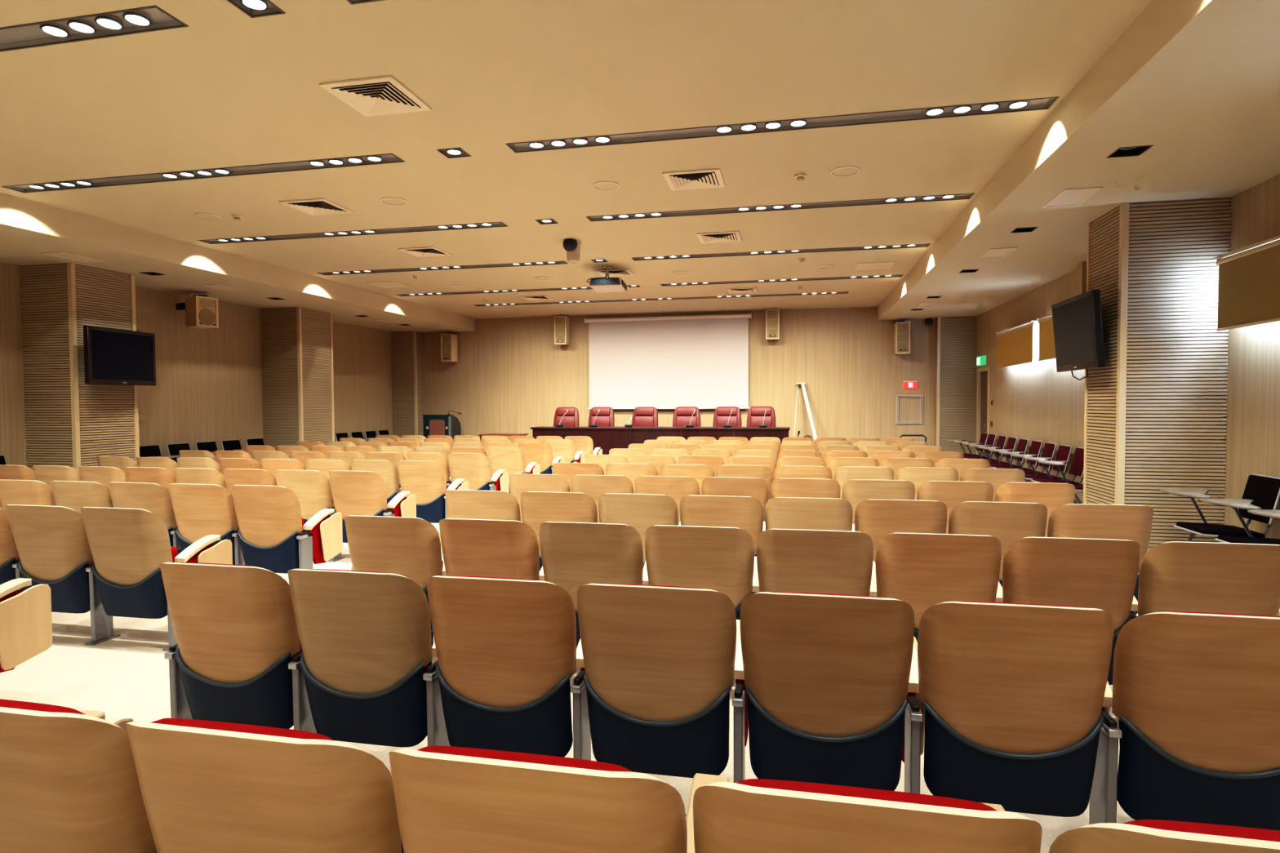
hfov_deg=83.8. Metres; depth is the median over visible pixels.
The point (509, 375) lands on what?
wall
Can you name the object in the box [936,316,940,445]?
trim
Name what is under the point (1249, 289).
roller blind
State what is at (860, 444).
seat
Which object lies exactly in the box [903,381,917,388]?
exit sign
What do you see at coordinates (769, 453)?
seat
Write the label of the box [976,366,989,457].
door
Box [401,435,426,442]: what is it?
seat
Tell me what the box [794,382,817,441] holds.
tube
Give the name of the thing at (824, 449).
seat
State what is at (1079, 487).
chair
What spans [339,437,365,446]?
seat
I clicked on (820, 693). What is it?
seat
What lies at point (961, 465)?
seat
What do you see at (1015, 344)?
roller blind
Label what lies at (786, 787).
cushion
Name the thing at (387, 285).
ceiling access panel
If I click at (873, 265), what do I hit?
ceiling access panel
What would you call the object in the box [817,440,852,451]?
seat
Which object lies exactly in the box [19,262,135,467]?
wall pillar
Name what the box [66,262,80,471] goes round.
trim
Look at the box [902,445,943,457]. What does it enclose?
seat
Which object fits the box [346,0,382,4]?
recessed light
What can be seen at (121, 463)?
seat
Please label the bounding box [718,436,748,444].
seat
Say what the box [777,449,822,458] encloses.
seat
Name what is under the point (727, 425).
table microphone
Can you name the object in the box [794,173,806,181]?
smoke detector
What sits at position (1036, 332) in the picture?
window
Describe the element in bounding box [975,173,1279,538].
wall
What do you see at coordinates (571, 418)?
chair
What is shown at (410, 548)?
seat
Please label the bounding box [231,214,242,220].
smoke detector
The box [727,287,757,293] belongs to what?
ceiling vent
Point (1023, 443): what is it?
chair
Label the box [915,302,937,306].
ceiling access panel
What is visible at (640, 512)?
seat
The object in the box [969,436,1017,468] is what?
chair
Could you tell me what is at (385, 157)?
recessed light
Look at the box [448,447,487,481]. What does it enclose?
seat
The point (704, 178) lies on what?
ceiling vent
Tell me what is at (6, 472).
seat
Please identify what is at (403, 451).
seat
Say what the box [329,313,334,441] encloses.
trim
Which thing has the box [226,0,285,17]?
recessed light
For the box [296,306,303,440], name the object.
trim
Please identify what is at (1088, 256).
trim
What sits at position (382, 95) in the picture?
ceiling vent
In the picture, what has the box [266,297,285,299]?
recessed light
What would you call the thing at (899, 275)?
recessed light
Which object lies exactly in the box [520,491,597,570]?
seat
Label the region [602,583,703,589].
cushion
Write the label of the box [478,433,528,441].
side table
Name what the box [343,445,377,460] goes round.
seat
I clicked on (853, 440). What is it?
seat
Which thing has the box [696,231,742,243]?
ceiling vent
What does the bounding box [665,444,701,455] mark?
seat
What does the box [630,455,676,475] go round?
seat
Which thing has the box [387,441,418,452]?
seat
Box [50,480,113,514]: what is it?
seat
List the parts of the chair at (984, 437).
seat, backrest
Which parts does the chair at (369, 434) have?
backrest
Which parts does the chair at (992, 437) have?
seat, backrest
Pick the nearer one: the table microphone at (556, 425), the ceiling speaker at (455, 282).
the ceiling speaker at (455, 282)
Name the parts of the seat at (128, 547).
leg, backrest, leg, seat, panel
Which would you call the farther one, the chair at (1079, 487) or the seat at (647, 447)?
the seat at (647, 447)
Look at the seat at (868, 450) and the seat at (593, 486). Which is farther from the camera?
the seat at (868, 450)
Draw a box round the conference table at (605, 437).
[530,426,790,454]
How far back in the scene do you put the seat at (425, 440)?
12.57 m
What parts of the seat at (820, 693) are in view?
leg, panel, backrest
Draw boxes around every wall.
[0,262,392,466]
[423,306,935,445]
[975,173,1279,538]
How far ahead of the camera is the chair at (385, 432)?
16.45 m
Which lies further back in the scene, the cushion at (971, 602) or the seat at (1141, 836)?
the cushion at (971, 602)
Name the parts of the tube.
cord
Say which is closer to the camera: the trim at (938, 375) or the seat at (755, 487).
the seat at (755, 487)
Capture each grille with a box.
[441,334,451,360]
[555,316,564,343]
[622,280,626,289]
[767,309,777,337]
[897,323,909,352]
[927,319,932,324]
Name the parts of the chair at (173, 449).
backrest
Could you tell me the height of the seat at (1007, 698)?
0.857 m
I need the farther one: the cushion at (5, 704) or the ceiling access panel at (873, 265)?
the ceiling access panel at (873, 265)
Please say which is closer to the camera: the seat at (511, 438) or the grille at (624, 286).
the grille at (624, 286)
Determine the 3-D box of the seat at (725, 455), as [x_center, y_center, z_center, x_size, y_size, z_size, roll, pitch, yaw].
[0.957,0.715,9.517,0.593,0.857,0.554,0,2,12]
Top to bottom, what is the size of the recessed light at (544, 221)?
0.034 m
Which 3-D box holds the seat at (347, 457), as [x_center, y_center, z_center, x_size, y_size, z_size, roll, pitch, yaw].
[-3.740,0.741,9.326,0.593,0.857,0.554,0,2,12]
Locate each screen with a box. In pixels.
[83,325,155,386]
[584,311,751,409]
[1051,288,1105,380]
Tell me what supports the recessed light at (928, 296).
in the ceiling at (1197, 82)
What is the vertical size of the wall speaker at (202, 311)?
0.500 m
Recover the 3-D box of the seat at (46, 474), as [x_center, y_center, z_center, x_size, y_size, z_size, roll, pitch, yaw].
[-5.864,0.812,7.405,0.593,0.857,0.554,0,2,12]
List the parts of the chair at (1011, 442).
seat, backrest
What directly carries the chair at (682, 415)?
on the floor
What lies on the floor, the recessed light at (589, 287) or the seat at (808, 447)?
the seat at (808, 447)
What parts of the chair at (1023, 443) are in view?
tablet post, seat, backrest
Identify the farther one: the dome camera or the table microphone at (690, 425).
the table microphone at (690, 425)
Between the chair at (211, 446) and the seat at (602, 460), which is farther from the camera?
the chair at (211, 446)
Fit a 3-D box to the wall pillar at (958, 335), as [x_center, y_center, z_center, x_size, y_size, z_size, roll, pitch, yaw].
[6.542,-0.653,14.817,0.744,3.207,0.329,0,2,12]
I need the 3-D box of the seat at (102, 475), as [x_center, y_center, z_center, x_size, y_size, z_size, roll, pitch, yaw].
[-5.316,0.813,7.289,0.593,0.857,0.554,0,2,12]
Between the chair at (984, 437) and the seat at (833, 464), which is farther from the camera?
the chair at (984, 437)
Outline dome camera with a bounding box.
[563,238,581,262]
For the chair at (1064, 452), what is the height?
0.871 m
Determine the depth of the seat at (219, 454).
9.39 m
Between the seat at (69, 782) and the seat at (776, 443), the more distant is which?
the seat at (776, 443)
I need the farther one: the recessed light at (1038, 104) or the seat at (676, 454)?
the seat at (676, 454)
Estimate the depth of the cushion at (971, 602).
2.11 m
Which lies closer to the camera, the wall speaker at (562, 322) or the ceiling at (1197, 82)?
the ceiling at (1197, 82)
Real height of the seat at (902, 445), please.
0.857 m
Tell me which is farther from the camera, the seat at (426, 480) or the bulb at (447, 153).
the seat at (426, 480)
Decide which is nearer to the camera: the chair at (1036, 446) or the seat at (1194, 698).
the seat at (1194, 698)
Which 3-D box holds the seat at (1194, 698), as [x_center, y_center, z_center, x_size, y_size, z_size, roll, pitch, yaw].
[1.705,0.943,2.245,0.593,0.857,0.554,0,2,12]
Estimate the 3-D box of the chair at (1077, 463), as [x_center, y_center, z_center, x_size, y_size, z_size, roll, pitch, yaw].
[5.284,0.701,9.090,0.644,0.871,0.506,0,2,12]
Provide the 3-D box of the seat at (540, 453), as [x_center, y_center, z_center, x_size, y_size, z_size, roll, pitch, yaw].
[-1.582,0.671,11.243,0.660,0.857,0.558,0,2,12]
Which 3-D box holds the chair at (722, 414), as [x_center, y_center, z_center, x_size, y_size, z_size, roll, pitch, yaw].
[1.804,0.174,14.996,0.711,1.183,0.704,0,2,14]
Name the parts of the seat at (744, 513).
backrest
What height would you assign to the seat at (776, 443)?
0.857 m
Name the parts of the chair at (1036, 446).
tablet post, seat, backrest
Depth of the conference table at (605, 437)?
14.28 m
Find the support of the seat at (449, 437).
on the floor
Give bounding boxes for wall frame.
[896,395,922,423]
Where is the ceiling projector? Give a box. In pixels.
[586,266,626,292]
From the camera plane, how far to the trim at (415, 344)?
17.06 m
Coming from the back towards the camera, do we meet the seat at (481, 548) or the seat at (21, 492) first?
the seat at (21, 492)
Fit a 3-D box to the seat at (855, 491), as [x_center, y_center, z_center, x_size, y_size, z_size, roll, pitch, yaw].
[1.879,0.831,5.765,0.593,0.857,0.554,0,2,12]
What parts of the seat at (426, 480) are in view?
backrest, leg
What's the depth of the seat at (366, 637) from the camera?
2.60 m
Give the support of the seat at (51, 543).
on the floor
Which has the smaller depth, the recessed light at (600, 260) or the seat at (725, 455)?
the seat at (725, 455)
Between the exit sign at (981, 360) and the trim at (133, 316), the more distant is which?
the exit sign at (981, 360)
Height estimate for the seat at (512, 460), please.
0.857 m
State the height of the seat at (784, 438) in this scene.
0.857 m
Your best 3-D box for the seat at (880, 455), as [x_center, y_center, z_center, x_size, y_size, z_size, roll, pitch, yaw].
[3.148,0.721,9.053,0.593,0.857,0.554,0,2,12]
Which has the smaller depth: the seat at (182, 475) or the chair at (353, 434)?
the seat at (182, 475)
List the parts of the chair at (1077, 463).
tablet post, seat, backrest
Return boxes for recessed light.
[0,4,188,51]
[1,153,404,192]
[140,271,165,275]
[197,222,507,244]
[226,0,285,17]
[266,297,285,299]
[316,261,568,275]
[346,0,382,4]
[396,286,592,296]
[436,147,471,158]
[475,291,848,306]
[505,96,1059,152]
[534,218,558,224]
[586,192,974,221]
[591,258,608,262]
[627,284,640,287]
[631,243,930,260]
[660,274,903,286]
[925,296,941,298]
[959,269,978,272]
[1010,226,1038,232]
[1106,145,1153,158]
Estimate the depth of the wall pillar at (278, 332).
12.95 m
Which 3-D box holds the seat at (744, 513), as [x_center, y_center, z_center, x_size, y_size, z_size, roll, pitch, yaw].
[0.543,0.865,4.862,0.593,0.857,0.554,0,2,12]
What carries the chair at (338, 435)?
on the floor
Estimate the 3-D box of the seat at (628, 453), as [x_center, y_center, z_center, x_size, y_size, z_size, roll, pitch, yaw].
[-0.139,0.713,9.749,0.593,0.857,0.554,0,2,12]
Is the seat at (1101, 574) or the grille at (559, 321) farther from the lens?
the grille at (559, 321)
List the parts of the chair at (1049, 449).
tablet post, seat, backrest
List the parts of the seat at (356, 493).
leg, backrest, leg, panel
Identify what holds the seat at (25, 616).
on the floor
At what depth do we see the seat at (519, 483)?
6.08 m
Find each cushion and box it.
[0,698,85,715]
[151,718,334,741]
[417,746,632,772]
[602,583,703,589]
[735,778,997,811]
[769,591,884,598]
[963,601,1084,608]
[1124,819,1279,842]
[1167,611,1279,617]
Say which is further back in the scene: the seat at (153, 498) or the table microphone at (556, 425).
the table microphone at (556, 425)
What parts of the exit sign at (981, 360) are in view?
symbol panel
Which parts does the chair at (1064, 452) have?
tablet post, seat, backrest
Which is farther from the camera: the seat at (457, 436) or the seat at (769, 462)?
the seat at (457, 436)
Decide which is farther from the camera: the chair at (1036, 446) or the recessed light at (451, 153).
the chair at (1036, 446)
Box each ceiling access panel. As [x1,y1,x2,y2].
[40,251,105,262]
[201,284,245,291]
[365,280,412,288]
[376,319,399,323]
[853,261,894,271]
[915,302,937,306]
[978,247,1017,258]
[1042,186,1102,207]
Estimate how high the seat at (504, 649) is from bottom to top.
0.857 m
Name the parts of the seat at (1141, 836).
backrest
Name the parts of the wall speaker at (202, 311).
frame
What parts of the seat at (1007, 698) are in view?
panel, leg, backrest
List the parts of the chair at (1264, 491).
leg, tablet post, seat, backrest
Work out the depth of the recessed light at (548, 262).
10.77 m
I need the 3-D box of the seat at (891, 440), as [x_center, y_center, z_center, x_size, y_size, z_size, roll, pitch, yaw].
[4.451,0.611,12.336,0.660,0.857,0.558,0,2,12]
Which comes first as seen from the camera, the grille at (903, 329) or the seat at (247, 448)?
the seat at (247, 448)
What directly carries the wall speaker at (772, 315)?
attached to the wall at (509, 375)
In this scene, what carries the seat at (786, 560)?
on the floor
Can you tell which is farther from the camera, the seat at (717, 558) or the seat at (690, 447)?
the seat at (690, 447)
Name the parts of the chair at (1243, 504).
tablet post, seat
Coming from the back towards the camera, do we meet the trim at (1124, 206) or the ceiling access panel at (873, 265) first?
the ceiling access panel at (873, 265)
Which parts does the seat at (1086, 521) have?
backrest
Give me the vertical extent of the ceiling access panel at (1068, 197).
0.009 m
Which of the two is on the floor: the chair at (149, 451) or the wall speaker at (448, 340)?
the chair at (149, 451)
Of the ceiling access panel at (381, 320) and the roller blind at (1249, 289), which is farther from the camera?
the ceiling access panel at (381, 320)
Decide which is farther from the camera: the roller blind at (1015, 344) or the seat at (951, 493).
the roller blind at (1015, 344)
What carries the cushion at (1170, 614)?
on the seat at (1194, 698)
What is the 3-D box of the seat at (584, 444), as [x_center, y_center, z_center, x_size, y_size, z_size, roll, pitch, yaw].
[-1.101,0.597,13.512,0.660,0.857,0.558,0,2,12]
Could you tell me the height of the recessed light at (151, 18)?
0.034 m
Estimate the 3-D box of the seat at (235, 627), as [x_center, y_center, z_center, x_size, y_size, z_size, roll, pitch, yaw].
[-1.582,0.935,2.941,0.593,0.857,0.554,0,2,12]
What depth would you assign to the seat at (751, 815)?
1.08 m
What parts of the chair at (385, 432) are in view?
backrest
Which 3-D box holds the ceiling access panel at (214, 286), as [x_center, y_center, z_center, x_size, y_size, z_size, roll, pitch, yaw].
[-6.195,-2.065,10.634,0.280,0.009,0.540,0,2,12]
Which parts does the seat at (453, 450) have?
backrest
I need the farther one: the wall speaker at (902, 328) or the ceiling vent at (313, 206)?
the wall speaker at (902, 328)
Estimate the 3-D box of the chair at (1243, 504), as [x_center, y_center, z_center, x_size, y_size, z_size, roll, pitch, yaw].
[4.430,0.833,5.062,0.644,0.871,0.506,0,2,12]
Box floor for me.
[0,523,1137,852]
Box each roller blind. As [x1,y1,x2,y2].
[995,320,1039,368]
[1036,313,1055,360]
[1213,235,1279,331]
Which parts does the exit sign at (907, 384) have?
symbol panel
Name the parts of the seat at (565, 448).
backrest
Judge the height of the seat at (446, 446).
0.857 m
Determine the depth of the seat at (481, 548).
3.71 m
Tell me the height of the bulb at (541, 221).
0.030 m
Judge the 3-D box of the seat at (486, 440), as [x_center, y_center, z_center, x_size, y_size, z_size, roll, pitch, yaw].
[-2.470,0.631,12.614,0.593,0.857,0.554,0,2,12]
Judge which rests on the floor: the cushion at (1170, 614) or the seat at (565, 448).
the seat at (565, 448)
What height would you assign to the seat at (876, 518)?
0.857 m
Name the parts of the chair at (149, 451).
backrest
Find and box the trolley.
[899,435,926,442]
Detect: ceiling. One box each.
[0,0,1151,319]
[0,192,475,333]
[877,0,1279,320]
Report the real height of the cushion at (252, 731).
0.429 m
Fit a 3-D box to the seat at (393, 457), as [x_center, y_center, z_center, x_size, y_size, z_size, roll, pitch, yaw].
[-3.192,0.743,9.210,0.593,0.857,0.554,0,2,12]
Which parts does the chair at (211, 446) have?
backrest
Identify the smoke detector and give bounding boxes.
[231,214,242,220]
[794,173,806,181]
[798,257,805,262]
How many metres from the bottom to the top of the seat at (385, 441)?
0.857 m
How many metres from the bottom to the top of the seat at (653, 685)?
0.857 m
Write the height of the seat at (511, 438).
0.857 m
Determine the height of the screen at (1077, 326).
0.800 m
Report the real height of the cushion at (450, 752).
0.429 m
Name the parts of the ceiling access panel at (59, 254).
panel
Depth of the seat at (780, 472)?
6.74 m
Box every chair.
[0,454,33,470]
[139,444,180,458]
[166,442,214,462]
[195,440,243,455]
[221,439,244,451]
[245,437,276,449]
[335,432,367,441]
[350,431,363,439]
[364,430,376,441]
[377,429,401,438]
[553,407,578,426]
[587,407,614,426]
[631,406,657,426]
[672,406,701,430]
[712,406,742,426]
[746,406,776,426]
[947,432,988,456]
[954,433,996,458]
[961,435,1007,468]
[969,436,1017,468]
[977,438,1029,468]
[988,440,1043,481]
[999,442,1057,482]
[1010,444,1072,482]
[1023,447,1084,503]
[1038,460,1083,503]
[1160,473,1279,542]
[1199,497,1279,545]
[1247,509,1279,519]
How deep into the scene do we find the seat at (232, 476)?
6.67 m
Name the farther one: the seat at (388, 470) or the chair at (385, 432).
the chair at (385, 432)
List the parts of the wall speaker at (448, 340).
frame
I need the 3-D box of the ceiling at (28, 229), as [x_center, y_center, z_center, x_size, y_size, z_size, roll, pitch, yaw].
[-6.967,-2.123,7.764,1.980,0.295,19.630,0,2,12]
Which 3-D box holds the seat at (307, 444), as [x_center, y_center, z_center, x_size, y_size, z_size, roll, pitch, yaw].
[-5.450,0.662,12.060,0.593,0.857,0.554,0,2,12]
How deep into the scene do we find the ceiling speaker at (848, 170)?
6.29 m
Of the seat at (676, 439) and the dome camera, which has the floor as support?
the seat at (676, 439)
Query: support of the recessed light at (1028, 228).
in the ceiling at (1197, 82)
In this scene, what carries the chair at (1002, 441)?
on the floor
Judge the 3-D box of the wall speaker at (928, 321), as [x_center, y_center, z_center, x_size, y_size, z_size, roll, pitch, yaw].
[6.027,-2.193,14.911,0.130,0.144,0.243,0,2,12]
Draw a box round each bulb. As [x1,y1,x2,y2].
[440,149,467,156]
[537,219,555,223]
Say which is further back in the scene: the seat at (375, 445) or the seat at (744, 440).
the seat at (744, 440)
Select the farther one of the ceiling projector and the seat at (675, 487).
the ceiling projector
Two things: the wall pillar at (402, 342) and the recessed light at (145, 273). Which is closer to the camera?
the recessed light at (145, 273)
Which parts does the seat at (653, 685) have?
leg, backrest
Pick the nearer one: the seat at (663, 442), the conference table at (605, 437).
the seat at (663, 442)
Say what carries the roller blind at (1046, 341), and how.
attached to the wall at (1033, 401)
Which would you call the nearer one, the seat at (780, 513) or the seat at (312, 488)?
the seat at (780, 513)
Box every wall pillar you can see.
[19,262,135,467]
[260,306,332,447]
[391,331,425,436]
[933,315,977,453]
[1085,196,1231,550]
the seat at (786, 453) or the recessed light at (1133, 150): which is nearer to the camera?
the recessed light at (1133, 150)
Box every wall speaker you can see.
[175,294,218,328]
[440,333,457,362]
[554,315,569,345]
[765,308,779,340]
[893,320,910,354]
[924,318,933,324]
[1076,261,1086,295]
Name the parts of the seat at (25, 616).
panel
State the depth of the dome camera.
8.95 m
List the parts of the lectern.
panel, panel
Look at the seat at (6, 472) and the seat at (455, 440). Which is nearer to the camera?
the seat at (6, 472)
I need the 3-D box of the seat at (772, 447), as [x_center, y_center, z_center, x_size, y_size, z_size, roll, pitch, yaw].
[1.745,0.679,10.536,0.593,0.857,0.554,0,2,12]
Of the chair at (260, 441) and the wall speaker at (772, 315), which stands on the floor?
the chair at (260, 441)
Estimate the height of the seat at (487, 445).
0.857 m
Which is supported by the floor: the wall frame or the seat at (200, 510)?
the seat at (200, 510)
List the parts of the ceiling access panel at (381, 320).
panel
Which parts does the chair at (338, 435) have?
backrest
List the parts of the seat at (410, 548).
backrest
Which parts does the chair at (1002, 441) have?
seat, backrest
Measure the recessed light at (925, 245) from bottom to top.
0.034 m
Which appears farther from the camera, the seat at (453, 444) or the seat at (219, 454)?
the seat at (453, 444)
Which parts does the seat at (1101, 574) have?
backrest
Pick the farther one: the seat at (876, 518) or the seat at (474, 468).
the seat at (474, 468)
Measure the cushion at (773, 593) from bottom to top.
0.429 m
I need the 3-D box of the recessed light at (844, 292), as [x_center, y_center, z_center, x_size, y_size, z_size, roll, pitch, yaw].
[0.234,-2.515,14.053,7.444,0.034,0.204,0,2,12]
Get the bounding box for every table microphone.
[555,409,568,426]
[589,409,599,426]
[624,417,632,426]
[685,409,695,427]
[724,409,732,427]
[759,409,767,427]
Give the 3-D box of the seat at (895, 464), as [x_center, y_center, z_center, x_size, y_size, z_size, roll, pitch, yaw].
[2.908,0.758,7.918,0.593,0.857,0.554,0,2,12]
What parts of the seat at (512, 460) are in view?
backrest, panel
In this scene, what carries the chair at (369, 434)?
on the floor
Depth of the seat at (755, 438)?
12.53 m
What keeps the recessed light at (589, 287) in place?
in the ceiling at (229, 87)
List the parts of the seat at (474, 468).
backrest, leg, panel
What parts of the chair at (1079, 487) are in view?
tablet post, seat, leg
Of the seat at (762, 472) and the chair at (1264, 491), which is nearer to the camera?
the chair at (1264, 491)
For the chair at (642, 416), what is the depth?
15.55 m
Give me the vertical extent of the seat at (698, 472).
0.857 m
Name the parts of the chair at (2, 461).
backrest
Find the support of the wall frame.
attached to the wall at (509, 375)
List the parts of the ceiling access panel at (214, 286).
panel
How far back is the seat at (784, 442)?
11.28 m
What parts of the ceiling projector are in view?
panel, casing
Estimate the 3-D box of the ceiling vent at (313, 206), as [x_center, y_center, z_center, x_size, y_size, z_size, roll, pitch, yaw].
[-3.329,-2.264,7.371,0.510,0.019,0.510,0,2,12]
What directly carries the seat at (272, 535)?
on the floor
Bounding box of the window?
[1032,328,1039,359]
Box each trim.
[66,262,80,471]
[129,274,139,462]
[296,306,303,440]
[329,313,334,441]
[413,330,417,435]
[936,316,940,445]
[1083,222,1090,503]
[1114,202,1129,504]
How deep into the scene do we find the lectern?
16.32 m
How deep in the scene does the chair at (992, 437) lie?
12.95 m
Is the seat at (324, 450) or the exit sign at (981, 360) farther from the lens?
the exit sign at (981, 360)
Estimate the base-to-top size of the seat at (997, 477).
0.857 m
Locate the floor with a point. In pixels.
(125, 676)
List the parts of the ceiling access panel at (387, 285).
panel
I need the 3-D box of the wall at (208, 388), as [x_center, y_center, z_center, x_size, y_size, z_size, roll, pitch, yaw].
[-7.928,-0.375,8.024,0.001,3.208,19.630,0,2,12]
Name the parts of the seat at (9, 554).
backrest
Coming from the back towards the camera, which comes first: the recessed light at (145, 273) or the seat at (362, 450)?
the seat at (362, 450)
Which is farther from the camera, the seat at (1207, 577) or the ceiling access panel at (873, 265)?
the ceiling access panel at (873, 265)
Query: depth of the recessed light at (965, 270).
9.63 m
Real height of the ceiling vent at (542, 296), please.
0.019 m
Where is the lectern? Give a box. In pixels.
[422,414,461,439]
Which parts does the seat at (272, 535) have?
leg, backrest, seat, leg, panel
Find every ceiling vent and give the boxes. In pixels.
[278,197,354,215]
[319,75,431,116]
[398,246,452,257]
[519,294,553,300]
[595,268,635,276]
[662,168,724,190]
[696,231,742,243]
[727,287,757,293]
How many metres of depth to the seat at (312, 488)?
6.57 m
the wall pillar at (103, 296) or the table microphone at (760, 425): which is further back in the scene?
the table microphone at (760, 425)
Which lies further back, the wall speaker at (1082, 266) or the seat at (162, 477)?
the wall speaker at (1082, 266)
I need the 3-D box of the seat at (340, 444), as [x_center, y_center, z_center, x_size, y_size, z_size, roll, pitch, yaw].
[-4.902,0.663,11.944,0.593,0.857,0.554,0,2,12]
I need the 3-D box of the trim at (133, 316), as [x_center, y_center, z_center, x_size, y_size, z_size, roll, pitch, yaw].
[-6.809,-0.430,9.616,0.055,3.206,0.055,0,2,12]
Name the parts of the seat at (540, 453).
backrest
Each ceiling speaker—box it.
[193,213,221,219]
[380,197,407,204]
[449,281,465,284]
[534,276,550,279]
[592,181,619,190]
[671,271,688,274]
[814,296,828,298]
[817,264,835,268]
[831,165,860,176]
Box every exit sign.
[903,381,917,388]
[976,355,986,365]
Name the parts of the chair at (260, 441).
backrest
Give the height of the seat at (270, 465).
0.857 m
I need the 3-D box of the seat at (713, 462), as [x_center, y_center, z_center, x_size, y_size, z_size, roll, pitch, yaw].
[0.716,0.752,8.382,0.593,0.857,0.554,0,2,12]
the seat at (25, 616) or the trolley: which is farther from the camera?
the trolley
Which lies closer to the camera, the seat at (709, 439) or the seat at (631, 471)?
the seat at (631, 471)
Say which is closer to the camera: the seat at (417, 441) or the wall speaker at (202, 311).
the wall speaker at (202, 311)
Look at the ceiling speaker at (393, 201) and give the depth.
7.17 m
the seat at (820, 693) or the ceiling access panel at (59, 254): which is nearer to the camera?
the seat at (820, 693)
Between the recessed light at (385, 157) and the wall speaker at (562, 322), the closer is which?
the recessed light at (385, 157)
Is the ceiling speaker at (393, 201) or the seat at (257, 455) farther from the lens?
the seat at (257, 455)
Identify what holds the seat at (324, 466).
on the floor
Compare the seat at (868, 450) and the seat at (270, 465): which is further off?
the seat at (868, 450)
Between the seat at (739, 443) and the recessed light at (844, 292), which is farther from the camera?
the recessed light at (844, 292)
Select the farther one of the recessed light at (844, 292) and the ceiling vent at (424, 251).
the recessed light at (844, 292)
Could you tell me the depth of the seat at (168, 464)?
8.26 m
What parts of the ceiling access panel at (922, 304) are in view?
panel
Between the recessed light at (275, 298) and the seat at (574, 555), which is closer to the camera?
the seat at (574, 555)
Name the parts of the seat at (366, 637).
leg, backrest, seat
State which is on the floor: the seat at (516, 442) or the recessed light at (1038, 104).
the seat at (516, 442)
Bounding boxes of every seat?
[0,465,35,480]
[0,480,56,511]
[0,507,19,592]
[0,577,52,672]
[0,698,157,852]
[5,504,93,613]
[32,465,80,486]
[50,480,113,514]
[78,466,127,488]
[80,506,232,651]
[97,456,137,472]
[108,482,177,546]
[124,466,175,491]
[125,718,404,852]
[136,457,177,473]
[160,562,302,728]
[168,483,239,564]
[173,467,226,488]
[176,457,220,472]
[178,449,216,461]
[214,450,252,463]
[217,457,262,475]
[223,468,277,493]
[231,484,342,573]
[244,444,276,457]
[251,450,289,465]
[261,458,306,477]
[275,469,334,536]
[276,445,309,456]
[287,568,433,747]
[288,451,327,466]
[296,440,325,451]
[305,459,351,479]
[309,445,343,457]
[325,441,355,451]
[327,451,366,466]
[327,471,416,562]
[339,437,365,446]
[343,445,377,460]
[344,515,443,629]
[350,459,400,513]
[356,441,386,452]
[366,452,406,492]
[367,438,394,446]
[375,435,399,441]
[377,446,413,460]
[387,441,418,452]
[388,746,687,852]
[395,438,422,446]
[396,460,469,523]
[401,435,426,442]
[406,453,449,483]
[413,446,449,481]
[419,442,450,453]
[422,575,576,757]
[423,438,452,447]
[427,435,453,442]
[439,518,539,580]
[445,489,520,521]
[446,453,509,493]
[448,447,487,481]
[451,442,484,450]
[453,435,480,440]
[453,438,482,444]
[480,435,506,445]
[482,438,511,449]
[484,442,517,455]
[487,447,540,493]
[508,435,534,443]
[508,473,570,522]
[512,439,542,448]
[518,442,564,474]
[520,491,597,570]
[536,435,563,443]
[538,521,643,648]
[543,439,585,472]
[552,462,604,492]
[564,435,602,460]
[570,475,634,523]
[570,583,736,777]
[584,454,629,475]
[598,493,678,566]
[605,463,658,493]
[608,448,648,463]
[628,444,663,455]
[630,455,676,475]
[635,475,700,524]
[642,524,754,619]
[644,440,675,448]
[649,448,689,464]
[657,436,685,444]
[659,464,714,495]
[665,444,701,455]
[676,440,709,448]
[677,455,724,477]
[678,495,763,594]
[685,773,1041,852]
[687,436,716,444]
[691,448,733,465]
[701,477,768,521]
[702,444,739,456]
[711,440,744,449]
[715,465,772,499]
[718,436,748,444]
[726,456,775,481]
[732,591,914,791]
[734,449,777,468]
[740,444,778,459]
[745,440,779,453]
[750,436,781,448]
[751,528,873,595]
[762,497,853,531]
[770,478,839,498]
[773,466,831,479]
[776,457,826,467]
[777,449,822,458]
[779,444,818,452]
[780,440,815,447]
[782,437,813,441]
[814,437,846,446]
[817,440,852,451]
[819,444,859,457]
[822,450,867,466]
[827,457,879,479]
[833,466,893,498]
[841,480,915,524]
[848,437,880,445]
[852,499,946,564]
[853,440,889,450]
[861,445,901,457]
[869,450,915,466]
[869,533,1001,641]
[880,457,933,479]
[882,437,915,445]
[891,441,928,451]
[895,467,958,500]
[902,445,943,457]
[902,601,1115,817]
[916,451,964,467]
[916,480,993,533]
[934,458,990,481]
[945,501,1047,586]
[959,468,1025,502]
[980,802,1279,852]
[994,482,1075,537]
[995,537,1140,684]
[1047,503,1153,617]
[1088,611,1279,831]
[1129,541,1279,618]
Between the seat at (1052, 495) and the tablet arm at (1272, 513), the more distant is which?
the seat at (1052, 495)
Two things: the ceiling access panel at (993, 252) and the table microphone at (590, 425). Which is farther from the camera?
the table microphone at (590, 425)
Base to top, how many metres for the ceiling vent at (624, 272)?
0.019 m

